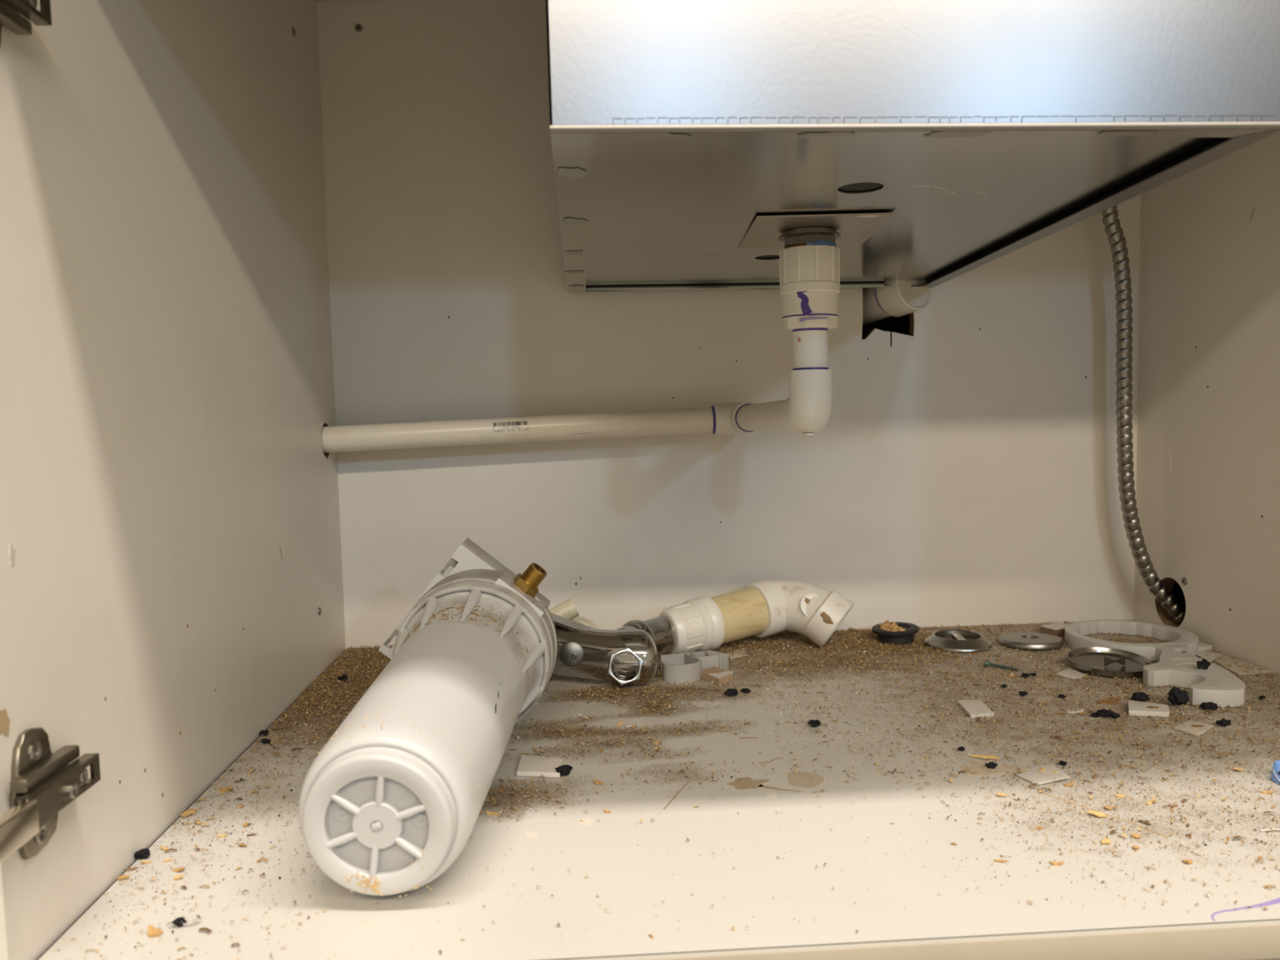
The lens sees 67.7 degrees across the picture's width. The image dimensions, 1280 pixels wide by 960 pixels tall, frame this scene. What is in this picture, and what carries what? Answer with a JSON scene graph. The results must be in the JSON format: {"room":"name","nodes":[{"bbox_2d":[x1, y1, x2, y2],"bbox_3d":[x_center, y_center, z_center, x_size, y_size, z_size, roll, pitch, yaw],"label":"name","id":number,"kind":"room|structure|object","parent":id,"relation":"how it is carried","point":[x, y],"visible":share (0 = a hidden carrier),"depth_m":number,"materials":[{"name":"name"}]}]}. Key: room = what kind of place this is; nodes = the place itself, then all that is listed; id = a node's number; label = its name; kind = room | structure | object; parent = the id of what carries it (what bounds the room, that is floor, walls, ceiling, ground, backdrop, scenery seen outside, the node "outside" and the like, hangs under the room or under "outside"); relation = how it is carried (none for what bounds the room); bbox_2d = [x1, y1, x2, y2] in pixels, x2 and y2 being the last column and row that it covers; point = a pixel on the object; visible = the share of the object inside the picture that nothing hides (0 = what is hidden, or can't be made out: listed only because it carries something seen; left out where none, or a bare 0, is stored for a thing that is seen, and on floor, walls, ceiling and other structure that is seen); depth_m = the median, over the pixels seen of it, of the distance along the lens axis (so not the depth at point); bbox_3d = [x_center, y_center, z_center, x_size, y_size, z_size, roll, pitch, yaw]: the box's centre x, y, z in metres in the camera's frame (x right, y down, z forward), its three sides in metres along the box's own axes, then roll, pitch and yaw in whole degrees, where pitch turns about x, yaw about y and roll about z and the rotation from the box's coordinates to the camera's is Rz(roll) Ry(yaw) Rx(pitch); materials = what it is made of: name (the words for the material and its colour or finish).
{"room":"under-sink cabinet","nodes":[
{"label":"under-sink cabinet","id":0,"kind":"room"},
{"bbox_2d":[0,0,346,959],"bbox_3d":[-0.315,-0.106,0.706,0.018,0.820,0.608,-2,4,-3],"label":"wall","id":1,"kind":"structure","parent":0,"point":[171,540],"depth_m":0.58,"materials":[{"name":"laminate"}]},
{"bbox_2d":[0,0,52,47],"bbox_3d":[-0.282,-0.217,0.402,0.020,0.059,0.099,-2,4,-6],"label":"cabinet hinge","id":2,"kind":"object","parent":1,"relation":"attached to","point":[11,19],"visible":1,"depth_m":0.44,"materials":[{"name":"silver metal"}]},
{"bbox_2d":[0,727,100,862],"bbox_3d":[-0.274,0.146,0.428,0.020,0.059,0.099,-2,4,-6],"label":"cabinet hinge","id":3,"kind":"object","parent":1,"relation":"attached to","point":[43,782],"visible":1,"depth_m":0.44,"materials":[{"name":"silver metal"}]},
{"bbox_2d":[292,26,295,36],"bbox_3d":[-0.326,-0.421,0.898,0.002,0.008,0.008,-2,4,-3],"label":"screw","id":4,"kind":"object","parent":1,"relation":"attached to","point":[293,28],"visible":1,"depth_m":0.90,"materials":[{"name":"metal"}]},
{"bbox_2d":[318,606,321,615],"bbox_3d":[-0.313,0.128,0.934,0.002,0.008,0.008,-2,4,-3],"label":"screw","id":5,"kind":"object","parent":1,"relation":"attached to","point":[319,607],"visible":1,"depth_m":0.93,"materials":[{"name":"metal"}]},
{"bbox_2d":[36,619,1279,959],"bbox_3d":[0.140,0.201,0.752,0.879,0.019,0.613,-2,4,-3],"label":"floor","id":6,"kind":"structure","parent":0,"point":[628,878],"depth_m":0.55,"materials":[{"name":"laminate"}]},
{"bbox_2d":[116,875,129,879],"bbox_3d":[-0.282,0.216,0.521,0.005,0.002,0.004,0,4,13],"label":"chip","id":7,"kind":"object","parent":6,"relation":"on","point":[122,877],"visible":1,"depth_m":0.52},
{"bbox_2d":[124,866,137,871],"bbox_3d":[-0.283,0.216,0.531,0.006,0.002,0.001,-4,5,-36],"label":"chip","id":8,"kind":"object","parent":6,"relation":"on","point":[134,868],"visible":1,"depth_m":0.53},
{"bbox_2d":[133,847,151,859],"bbox_3d":[-0.284,0.213,0.546,0.010,0.006,0.007,-2,4,-3],"label":"crumb","id":9,"kind":"object","parent":6,"relation":"on","point":[144,853],"visible":1,"depth_m":0.54,"materials":[{"name":"black"}]},
{"bbox_2d":[140,860,151,863],"bbox_3d":[-0.279,0.216,0.540,0.006,0.002,0.001,-2,4,-3],"label":"chip","id":10,"kind":"object","parent":6,"relation":"on","point":[148,861],"visible":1,"depth_m":0.54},
{"bbox_2d":[147,924,163,937],"bbox_3d":[-0.236,0.220,0.465,0.008,0.003,0.006,-2,4,-3],"label":"chip","id":11,"kind":"object","parent":6,"relation":"on","point":[155,932],"visible":1,"depth_m":0.47,"materials":[{"name":"wood"}]},
{"bbox_2d":[159,845,168,850],"bbox_3d":[-0.277,0.214,0.556,0.007,0.002,0.002,1,5,24],"label":"chip","id":12,"kind":"object","parent":6,"relation":"on","point":[160,846],"visible":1,"depth_m":0.56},
{"bbox_2d":[173,874,182,879],"bbox_3d":[-0.251,0.216,0.520,0.005,0.002,0.003,-2,4,-3],"label":"chip","id":13,"kind":"object","parent":6,"relation":"on","point":[180,876],"visible":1,"depth_m":0.52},
{"bbox_2d":[171,916,186,926],"bbox_3d":[-0.228,0.218,0.472,0.007,0.004,0.005,-2,4,-3],"label":"crumb","id":14,"kind":"object","parent":6,"relation":"on","point":[177,922],"visible":1,"depth_m":0.47,"materials":[{"name":"black"}]},
{"bbox_2d":[173,866,185,872],"bbox_3d":[-0.256,0.215,0.530,0.007,0.002,0.005,-2,4,-3],"label":"chip","id":15,"kind":"object","parent":6,"relation":"on","point":[177,869],"visible":1,"depth_m":0.53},
{"bbox_2d":[180,808,196,817],"bbox_3d":[-0.286,0.210,0.604,0.010,0.002,0.007,-5,6,-43],"label":"chip","id":16,"kind":"object","parent":6,"relation":"on","point":[192,811],"visible":1,"depth_m":0.60,"materials":[{"name":"wood"}]},
{"bbox_2d":[181,915,200,925],"bbox_3d":[-0.223,0.218,0.472,0.009,0.003,0.004,-4,5,-34],"label":"wire curl","id":17,"kind":"object","parent":6,"relation":"on","point":[198,916],"visible":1,"depth_m":0.47,"materials":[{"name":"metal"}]},
{"bbox_2d":[217,833,226,837],"bbox_3d":[-0.250,0.213,0.572,0.006,0.002,0.002,-2,4,-3],"label":"chip","id":18,"kind":"object","parent":6,"relation":"on","point":[225,834],"visible":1,"depth_m":0.57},
{"bbox_2d":[217,786,233,792],"bbox_3d":[-0.280,0.208,0.643,0.009,0.003,0.007,2,5,36],"label":"chip","id":19,"kind":"object","parent":6,"relation":"on","point":[226,788],"visible":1,"depth_m":0.64,"materials":[{"name":"wood"}]},
{"bbox_2d":[258,729,268,735],"bbox_3d":[-0.296,0.199,0.752,0.008,0.004,0.006,-2,4,-3],"label":"crumb","id":20,"kind":"object","parent":6,"relation":"on","point":[264,732],"visible":1,"depth_m":0.75,"materials":[{"name":"black"}]},
{"bbox_2d":[261,737,271,744],"bbox_3d":[-0.288,0.201,0.734,0.008,0.004,0.005,-2,4,-3],"label":"crumb","id":21,"kind":"object","parent":6,"relation":"on","point":[264,740],"visible":1,"depth_m":0.73,"materials":[{"name":"black"}]},
{"bbox_2d":[337,674,347,681],"bbox_3d":[-0.281,0.187,0.901,0.010,0.007,0.006,-4,5,-31],"label":"crumb","id":22,"kind":"object","parent":6,"relation":"on","point":[343,677],"visible":1,"depth_m":0.90,"materials":[{"name":"black"}]},
{"bbox_2d":[298,537,556,897],"bbox_3d":[-0.144,0.132,0.636,0.148,0.145,0.334,-1,4,2],"label":"housing","id":23,"kind":"object","parent":6,"relation":"on","point":[395,795],"visible":1,"depth_m":0.51,"materials":[{"name":"plastic"}]},
{"bbox_2d":[485,811,499,815],"bbox_3d":[-0.092,0.208,0.595,0.008,0.002,0.005,-2,4,-3],"label":"chip","id":24,"kind":"object","parent":6,"relation":"on","point":[488,813],"visible":1,"depth_m":0.59,"materials":[{"name":"wood"}]},
{"bbox_2d":[516,754,563,777],"bbox_3d":[-0.070,0.201,0.670,0.031,0.003,0.038,-2,4,-3],"label":"chip","id":25,"kind":"object","parent":6,"relation":"on","point":[529,766],"visible":1,"depth_m":0.66,"materials":[{"name":"plastic"}]},
{"bbox_2d":[555,764,573,775],"bbox_3d":[-0.052,0.199,0.655,0.012,0.008,0.009,-2,4,-3],"label":"crumb","id":26,"kind":"object","parent":6,"relation":"on","point":[564,770],"visible":1,"depth_m":0.65,"materials":[{"name":"black"}]},
{"bbox_2d":[549,598,579,620],"bbox_3d":[-0.100,0.147,0.978,0.076,0.049,0.020,-2,4,-10],"label":"pipe offcut","id":27,"kind":"object","parent":6,"relation":"on","point":[566,609],"visible":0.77,"depth_m":0.97,"materials":[{"name":"beige plastic"}]},
{"bbox_2d":[570,615,599,629],"bbox_3d":[-0.073,0.166,0.994,0.069,0.043,0.060,-2,4,-3],"label":"ring","id":28,"kind":"object","parent":6,"relation":"on","point":[580,620],"visible":0.07,"depth_m":1.01,"materials":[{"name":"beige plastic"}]},
{"bbox_2d":[592,779,604,784],"bbox_3d":[-0.028,0.202,0.640,0.005,0.002,0.006,-4,5,-32],"label":"chip","id":29,"kind":"object","parent":6,"relation":"on","point":[597,782],"visible":1,"depth_m":0.64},
{"bbox_2d":[550,612,657,685],"bbox_3d":[-0.051,0.151,0.876,0.139,0.072,0.060,0,4,15],"label":"faucet","id":30,"kind":"object","parent":6,"relation":"on","point":[622,657],"visible":0.8,"depth_m":0.85,"materials":[{"name":"silver metal"}]},
{"bbox_2d":[624,724,636,728],"bbox_3d":[-0.007,0.194,0.751,0.010,0.003,0.005,-2,4,-3],"label":"chip","id":31,"kind":"object","parent":6,"relation":"on","point":[631,726],"visible":1,"depth_m":0.75,"materials":[{"name":"white laminate"}]},
{"bbox_2d":[53,619,1279,959],"bbox_3d":[0.139,0.189,0.755,0.876,0.005,0.605,-2,4,-3],"label":"sawdust","id":32,"kind":"object","parent":6,"relation":"on","point":[501,790],"visible":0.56,"depth_m":0.77,"materials":[{"name":"brown"}]},
{"bbox_2d":[61,622,1279,957],"bbox_3d":[0.139,0.191,0.755,0.875,0.001,0.603,-2,4,-3],"label":"grit","id":33,"kind":"object","parent":6,"relation":"on","point":[1108,735],"visible":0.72,"depth_m":0.70,"materials":[{"name":"black"}]},
{"bbox_2d":[663,782,688,809],"bbox_3d":[0.024,0.204,0.617,0.001,0.001,0.046,0,5,23],"label":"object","id":34,"kind":"object","parent":6,"relation":"on","point":[687,782],"visible":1,"depth_m":0.61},
{"bbox_2d":[660,649,728,683],"bbox_3d":[0.052,0.175,0.897,0.069,0.016,0.043,-3,4,-17],"label":"clip","id":35,"kind":"object","parent":6,"relation":"on","point":[678,668],"visible":0.81,"depth_m":0.90,"materials":[{"name":"grey plastic"}]},
{"bbox_2d":[700,666,733,685],"bbox_3d":[0.070,0.180,0.880,0.023,0.007,0.036,-4,5,-33],"label":"block","id":36,"kind":"object","parent":6,"relation":"on","point":[719,676],"visible":1,"depth_m":0.87,"materials":[{"name":"brown wood"}]},
{"bbox_2d":[724,688,737,696],"bbox_3d":[0.079,0.184,0.829,0.012,0.007,0.010,-2,4,-3],"label":"crumb","id":37,"kind":"object","parent":6,"relation":"on","point":[733,692],"visible":1,"depth_m":0.83,"materials":[{"name":"black"}]},
{"bbox_2d":[617,579,853,654],"bbox_3d":[0.090,0.143,0.975,0.267,0.067,0.100,-3,4,-18],"label":"fitting","id":38,"kind":"object","parent":6,"relation":"on","point":[766,607],"visible":0.88,"depth_m":0.97,"materials":[{"name":"white plastic"}]},
{"bbox_2d":[726,648,747,658],"bbox_3d":[0.098,0.176,0.967,0.021,0.001,0.037,-2,4,-3],"label":"chip","id":39,"kind":"object","parent":6,"relation":"on","point":[734,655],"visible":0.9,"depth_m":0.96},
{"bbox_2d":[740,688,751,693],"bbox_3d":[0.092,0.184,0.835,0.010,0.005,0.004,1,5,27],"label":"crumb","id":40,"kind":"object","parent":6,"relation":"on","point":[746,691],"visible":1,"depth_m":0.83,"materials":[{"name":"black"}]},
{"bbox_2d":[262,622,1270,759],"bbox_3d":[0.132,0.183,0.862,0.873,0.001,0.388,-2,4,-3],"label":"crumbs","id":41,"kind":"object","parent":6,"relation":"on","point":[1063,622],"visible":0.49,"depth_m":0.86,"materials":[{"name":"beige"}]},
{"bbox_2d":[807,719,820,727],"bbox_3d":[0.136,0.190,0.745,0.010,0.006,0.008,-2,4,-3],"label":"crumb","id":42,"kind":"object","parent":6,"relation":"on","point":[813,723],"visible":1,"depth_m":0.74,"materials":[{"name":"black"}]},
{"bbox_2d":[871,619,919,645],"bbox_3d":[0.269,0.161,1.005,0.048,0.020,0.048,-2,4,-3],"label":"stopper","id":43,"kind":"object","parent":6,"relation":"on","point":[896,633],"visible":1,"depth_m":0.99,"materials":[{"name":"black rubber"}]},
{"bbox_2d":[924,629,992,652],"bbox_3d":[0.328,0.164,0.985,0.067,0.010,0.067,-2,4,-3],"label":"plate","id":44,"kind":"object","parent":6,"relation":"on","point":[950,640],"visible":1,"depth_m":0.97,"materials":[{"name":"silver"}]},
{"bbox_2d":[957,746,964,751],"bbox_3d":[0.230,0.193,0.685,0.006,0.004,0.005,-2,4,-3],"label":"crumb","id":45,"kind":"object","parent":6,"relation":"on","point":[961,748],"visible":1,"depth_m":0.68,"materials":[{"name":"black"}]},
{"bbox_2d":[956,699,994,718],"bbox_3d":[0.272,0.186,0.774,0.020,0.004,0.036,-1,4,0],"label":"chip","id":46,"kind":"object","parent":6,"relation":"on","point":[972,708],"visible":1,"depth_m":0.77,"materials":[{"name":"plastic"}]},
{"bbox_2d":[969,754,999,759],"bbox_3d":[0.241,0.194,0.669,0.020,0.002,0.004,-1,4,9],"label":"chip","id":47,"kind":"object","parent":6,"relation":"on","point":[982,756],"visible":1,"depth_m":0.67,"materials":[{"name":"wood"}]},
{"bbox_2d":[984,761,997,768],"bbox_3d":[0.240,0.195,0.652,0.010,0.005,0.004,-2,4,-3],"label":"crumb","id":48,"kind":"object","parent":6,"relation":"on","point":[990,765],"visible":1,"depth_m":0.65,"materials":[{"name":"black"}]},
{"bbox_2d":[993,858,1007,862],"bbox_3d":[0.196,0.207,0.519,0.007,0.002,0.002,0,4,22],"label":"chip","id":49,"kind":"object","parent":6,"relation":"on","point":[1000,860],"visible":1,"depth_m":0.52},
{"bbox_2d":[995,792,1007,795],"bbox_3d":[0.229,0.199,0.605,0.006,0.002,0.004,-2,4,-3],"label":"chip","id":50,"kind":"object","parent":6,"relation":"on","point":[997,793],"visible":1,"depth_m":0.60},
{"bbox_2d":[984,659,1021,671],"bbox_3d":[0.339,0.174,0.893,0.033,0.007,0.007,2,5,40],"label":"screw","id":51,"kind":"object","parent":6,"relation":"on","point":[987,663],"visible":1,"depth_m":0.89,"materials":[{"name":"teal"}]},
{"bbox_2d":[1000,684,1007,688],"bbox_3d":[0.318,0.180,0.833,0.007,0.004,0.004,-3,4,-20],"label":"crumb","id":52,"kind":"object","parent":6,"relation":"on","point":[1003,686],"visible":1,"depth_m":0.83,"materials":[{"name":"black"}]},
{"bbox_2d":[1018,691,1027,696],"bbox_3d":[0.326,0.181,0.811,0.008,0.004,0.006,-2,4,-3],"label":"crumb","id":53,"kind":"object","parent":6,"relation":"on","point":[1021,693],"visible":1,"depth_m":0.81,"materials":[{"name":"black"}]},
{"bbox_2d":[1021,672,1031,678],"bbox_3d":[0.349,0.177,0.863,0.008,0.005,0.005,-2,4,-3],"label":"crumb","id":54,"kind":"object","parent":6,"relation":"on","point":[1025,675],"visible":1,"depth_m":0.86,"materials":[{"name":"black"}]},
{"bbox_2d":[997,631,1063,649],"bbox_3d":[0.402,0.165,0.984,0.063,0.008,0.063,-2,4,-3],"label":"disc","id":55,"kind":"object","parent":6,"relation":"on","point":[1020,640],"visible":1,"depth_m":0.97,"materials":[{"name":"silver"}]},
{"bbox_2d":[1017,763,1070,785],"bbox_3d":[0.269,0.196,0.636,0.033,0.003,0.023,-3,4,-21],"label":"chip","id":56,"kind":"object","parent":6,"relation":"on","point":[1046,773],"visible":1,"depth_m":0.63,"materials":[{"name":"beige"}]},
{"bbox_2d":[1039,622,1067,636],"bbox_3d":[0.448,0.161,1.024,0.030,0.009,0.020,-3,5,-23],"label":"block","id":57,"kind":"object","parent":6,"relation":"on","point":[1057,628],"visible":0.75,"depth_m":1.02,"materials":[{"name":"brown"}]},
{"bbox_2d":[1049,861,1063,865],"bbox_3d":[0.225,0.206,0.515,0.007,0.002,0.003,-1,4,7],"label":"chip","id":58,"kind":"object","parent":6,"relation":"on","point":[1053,863],"visible":1,"depth_m":0.51,"materials":[{"name":"wood"}]},
{"bbox_2d":[1057,693,1066,698],"bbox_3d":[0.354,0.182,0.802,0.006,0.004,0.006,-2,4,-3],"label":"crumb","id":59,"kind":"object","parent":6,"relation":"on","point":[1060,695],"visible":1,"depth_m":0.80,"materials":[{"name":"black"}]},
{"bbox_2d":[1058,760,1067,765],"bbox_3d":[0.290,0.194,0.655,0.006,0.003,0.004,1,5,27],"label":"crumb","id":60,"kind":"object","parent":6,"relation":"on","point":[1061,762],"visible":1,"depth_m":0.65,"materials":[{"name":"black"}]},
{"bbox_2d":[1063,782,1074,786],"bbox_3d":[0.279,0.197,0.619,0.006,0.002,0.004,-2,4,-3],"label":"chip","id":61,"kind":"object","parent":6,"relation":"on","point":[1071,784],"visible":1,"depth_m":0.62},
{"bbox_2d":[1055,667,1085,679],"bbox_3d":[0.393,0.177,0.870,0.028,0.002,0.022,-4,5,-36],"label":"chip","id":62,"kind":"object","parent":6,"relation":"on","point":[1066,673],"visible":1,"depth_m":0.87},
{"bbox_2d":[1066,708,1085,714],"bbox_3d":[0.349,0.184,0.763,0.014,0.004,0.007,1,5,30],"label":"chip","id":63,"kind":"object","parent":6,"relation":"on","point":[1079,711],"visible":1,"depth_m":0.76,"materials":[{"name":"white laminate"}]},
{"bbox_2d":[1087,809,1107,817],"bbox_3d":[0.275,0.200,0.573,0.011,0.003,0.006,0,5,23],"label":"chip","id":64,"kind":"object","parent":6,"relation":"on","point":[1100,815],"visible":1,"depth_m":0.57,"materials":[{"name":"wood"}]},
{"bbox_2d":[1041,791,1168,837],"bbox_3d":[0.279,0.201,0.577,0.002,0.001,0.080,-4,5,-34],"label":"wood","id":65,"kind":"object","parent":6,"relation":"on","point":[1042,792],"visible":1,"depth_m":0.57,"materials":[{"name":"wood"}]},
{"bbox_2d":[1090,708,1120,719],"bbox_3d":[0.366,0.183,0.750,0.021,0.007,0.008,1,5,27],"label":"crumb","id":66,"kind":"object","parent":6,"relation":"on","point":[1103,713],"visible":1,"depth_m":0.75,"materials":[{"name":"black"}]},
{"bbox_2d":[1100,837,1111,844],"bbox_3d":[0.262,0.203,0.538,0.006,0.002,0.005,-2,4,-3],"label":"chip","id":67,"kind":"object","parent":6,"relation":"on","point":[1105,840],"visible":1,"depth_m":0.54,"materials":[{"name":"wood"}]},
{"bbox_2d":[1103,805,1112,810],"bbox_3d":[0.286,0.200,0.583,0.005,0.002,0.004,-5,5,-40],"label":"chip","id":68,"kind":"object","parent":6,"relation":"on","point":[1105,806],"visible":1,"depth_m":0.58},
{"bbox_2d":[1097,696,1121,705],"bbox_3d":[0.388,0.182,0.788,0.020,0.006,0.013,-3,5,-28],"label":"chip","id":69,"kind":"object","parent":6,"relation":"on","point":[1111,699],"visible":1,"depth_m":0.79,"materials":[{"name":"wood"}]},
{"bbox_2d":[1066,647,1152,677],"bbox_3d":[0.435,0.169,0.885,0.071,0.012,0.071,-2,4,-3],"label":"dish","id":70,"kind":"object","parent":6,"relation":"on","point":[1103,661],"visible":0.91,"depth_m":0.89,"materials":[{"name":"grey"}]},
{"bbox_2d":[1115,794,1124,797],"bbox_3d":[0.302,0.199,0.601,0.006,0.002,0.003,1,5,23],"label":"chip","id":71,"kind":"object","parent":6,"relation":"on","point":[1117,795],"visible":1,"depth_m":0.60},
{"bbox_2d":[1130,832,1141,838],"bbox_3d":[0.283,0.202,0.544,0.006,0.002,0.004,-2,4,-3],"label":"chip","id":72,"kind":"object","parent":6,"relation":"on","point":[1135,835],"visible":1,"depth_m":0.54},
{"bbox_2d":[1130,692,1151,701],"bbox_3d":[0.413,0.179,0.788,0.015,0.009,0.010,0,4,19],"label":"crumb","id":73,"kind":"object","parent":6,"relation":"on","point":[1137,696],"visible":1,"depth_m":0.79,"materials":[{"name":"black"}]},
{"bbox_2d":[1128,700,1168,717],"bbox_3d":[0.405,0.183,0.760,0.029,0.004,0.029,1,5,26],"label":"chip","id":74,"kind":"object","parent":6,"relation":"on","point":[1136,708],"visible":1,"depth_m":0.76,"materials":[{"name":"white"}]},
{"bbox_2d":[1146,797,1155,804],"bbox_3d":[0.316,0.199,0.591,0.010,0.002,0.002,-4,5,-35],"label":"chip","id":75,"kind":"object","parent":6,"relation":"on","point":[1150,802],"visible":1,"depth_m":0.59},
{"bbox_2d":[1064,619,1245,706],"bbox_3d":[0.499,0.166,0.897,0.123,0.014,0.258,-2,4,-3],"label":"clamps","id":76,"kind":"object","parent":6,"relation":"on","point":[1176,659],"visible":0.96,"depth_m":0.88,"materials":[{"name":"white plastic"}]},
{"bbox_2d":[1196,658,1210,669],"bbox_3d":[0.488,0.160,0.828,0.014,0.008,0.009,-2,4,-3],"label":"crumb","id":77,"kind":"object","parent":76,"relation":"on","point":[1204,664],"visible":1,"depth_m":0.83,"materials":[{"name":"black"}]},
{"bbox_2d":[1167,804,1177,807],"bbox_3d":[0.326,0.199,0.585,0.007,0.001,0.002,-2,4,-3],"label":"chip","id":78,"kind":"object","parent":6,"relation":"on","point":[1172,805],"visible":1,"depth_m":0.58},
{"bbox_2d":[1167,686,1189,706],"bbox_3d":[0.435,0.176,0.772,0.015,0.017,0.014,-2,4,-3],"label":"crumb","id":79,"kind":"object","parent":6,"relation":"on","point":[1177,696],"visible":1,"depth_m":0.77,"materials":[{"name":"black"}]},
{"bbox_2d":[1182,858,1192,864],"bbox_3d":[0.295,0.205,0.514,0.005,0.002,0.005,-2,4,-3],"label":"chip","id":80,"kind":"object","parent":6,"relation":"on","point":[1189,861],"visible":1,"depth_m":0.51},
{"bbox_2d":[1173,720,1214,736],"bbox_3d":[0.417,0.187,0.721,0.032,0.002,0.018,-5,5,-39],"label":"chip","id":81,"kind":"object","parent":6,"relation":"on","point":[1185,725],"visible":1,"depth_m":0.72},
{"bbox_2d":[1198,642,1212,651],"bbox_3d":[0.554,0.166,0.948,0.023,0.005,0.038,0,4,12],"label":"chip","id":82,"kind":"object","parent":6,"relation":"on","point":[1202,646],"visible":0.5,"depth_m":0.94,"materials":[{"name":"white"}]},
{"bbox_2d":[1195,650,1222,662],"bbox_3d":[0.543,0.169,0.919,0.045,0.002,0.023,-5,6,-43],"label":"chip","id":83,"kind":"object","parent":6,"relation":"on","point":[1209,658],"visible":0.94,"depth_m":0.92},
{"bbox_2d":[1200,702,1218,711],"bbox_3d":[0.455,0.181,0.762,0.012,0.007,0.010,-2,4,-3],"label":"crumb","id":84,"kind":"object","parent":6,"relation":"on","point":[1208,705],"visible":1,"depth_m":0.76,"materials":[{"name":"black"}]},
{"bbox_2d":[1215,718,1231,727],"bbox_3d":[0.443,0.184,0.724,0.011,0.006,0.006,-2,4,-3],"label":"crumb","id":85,"kind":"object","parent":6,"relation":"on","point":[1224,722],"visible":1,"depth_m":0.72,"materials":[{"name":"black"}]},
{"bbox_2d":[1232,767,1243,770],"bbox_3d":[0.400,0.193,0.638,0.006,0.002,0.007,1,5,31],"label":"chip","id":86,"kind":"object","parent":6,"relation":"on","point":[1236,768],"visible":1,"depth_m":0.64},
{"bbox_2d":[1213,654,1274,675],"bbox_3d":[0.553,0.172,0.890,0.036,0.001,0.066,-2,4,-3],"label":"chip","id":87,"kind":"object","parent":6,"relation":"on","point":[1227,660],"visible":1,"depth_m":0.88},
{"bbox_2d":[1257,694,1266,700],"bbox_3d":[0.513,0.179,0.787,0.007,0.004,0.006,-2,4,-3],"label":"crumb","id":88,"kind":"object","parent":6,"relation":"on","point":[1262,696],"visible":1,"depth_m":0.79,"materials":[{"name":"black"}]},
{"bbox_2d":[1259,791,1273,793],"bbox_3d":[0.395,0.196,0.601,0.008,0.002,0.002,-1,4,10],"label":"chip","id":89,"kind":"object","parent":6,"relation":"on","point":[1262,792],"visible":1,"depth_m":0.60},
{"bbox_2d":[1255,958,1279,959],"bbox_3d":[0.158,0.272,0.474,0.880,0.080,0.018,-2,4,-3],"label":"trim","id":90,"kind":"structure","parent":6,"relation":"attached to","point":[1269,958],"depth_m":0.47,"materials":[{"name":"laminate"}]},
{"bbox_2d":[1259,828,1279,831],"bbox_3d":[0.370,0.201,0.548,0.028,0.002,0.002,-1,4,-1],"label":"string","id":91,"kind":"object","parent":6,"relation":"on","point":[1267,829],"visible":1,"depth_m":0.55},
{"bbox_2d":[1271,760,1279,783],"bbox_3d":[0.416,0.189,0.618,0.013,0.013,0.016,2,5,40],"label":"cap","id":92,"kind":"object","parent":6,"relation":"on","point":[1275,772],"visible":1,"depth_m":0.62,"materials":[{"name":"blue plastic"}]},
{"bbox_2d":[316,0,1141,648],"bbox_3d":[0.114,-0.140,1.041,0.916,0.820,0.014,-2,4,-3],"label":"wall","id":93,"kind":"structure","parent":0,"point":[962,469],"depth_m":1.03,"materials":[{"name":"laminate"}]},
{"bbox_2d":[354,23,363,31],"bbox_3d":[-0.291,-0.467,0.986,0.008,0.008,0.002,-2,4,-3],"label":"screw","id":94,"kind":"object","parent":93,"relation":"attached to","point":[358,27],"visible":1,"depth_m":0.99,"materials":[{"name":"metal"}]},
{"bbox_2d":[862,279,933,324],"bbox_3d":[0.275,-0.206,1.056,0.052,0.059,0.091,-3,5,-28],"label":"stub","id":95,"kind":"object","parent":93,"relation":"attached to","point":[901,299],"visible":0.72,"depth_m":1.02,"materials":[{"name":"white plastic"}]},
{"bbox_2d":[862,313,1186,609],"bbox_3d":[0.129,-0.117,0.796,1.380,0.910,0.800,-2,4,-3],"label":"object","id":96,"kind":"structure","parent":0,"point":[900,325],"depth_m":1.18,"materials":[{"name":"black"}]},
{"bbox_2d":[1101,204,1186,625],"bbox_3d":[0.527,-0.146,0.998,0.122,0.621,0.043,-2,4,-3],"label":"conduit","id":97,"kind":"object","parent":96,"relation":"attached to","point":[1110,220],"visible":0.62,"depth_m":1.01,"materials":[{"name":"metal"}]},
{"bbox_2d":[1133,131,1279,675],"bbox_3d":[0.581,-0.129,0.758,0.018,0.820,0.608,-2,4,-3],"label":"wall","id":98,"kind":"structure","parent":0,"point":[1208,457],"depth_m":0.94,"materials":[{"name":"laminate"}]},
{"bbox_2d":[1181,577,1186,585],"bbox_3d":[0.564,0.105,0.990,0.002,0.008,0.008,-2,4,-3],"label":"screw","id":99,"kind":"object","parent":98,"relation":"attached to","point":[1184,580],"visible":1,"depth_m":0.99,"materials":[{"name":"metal"}]},
{"bbox_3d":[0.123,-0.546,0.700,1.180,0.040,0.660,-2,4,-3],"label":"ceiling","id":100,"kind":"structure","parent":0,"visible":0},
{"bbox_2d":[546,0,1279,293],"bbox_3d":[0.132,-0.345,0.730,0.396,0.326,0.555,-2,4,-3],"label":"sink basin","id":101,"kind":"object","parent":100,"relation":"hanging from","point":[941,140],"visible":0.97,"depth_m":0.47,"materials":[{"name":"metal"}]},
{"bbox_2d":[320,226,840,453],"bbox_3d":[-0.111,-0.108,0.851,0.517,0.171,0.304,-2,4,-3],"label":"drain pipe","id":102,"kind":"object","parent":101,"relation":"attached to","point":[810,258],"visible":0.99,"depth_m":0.95,"materials":[{"name":"plastic"}]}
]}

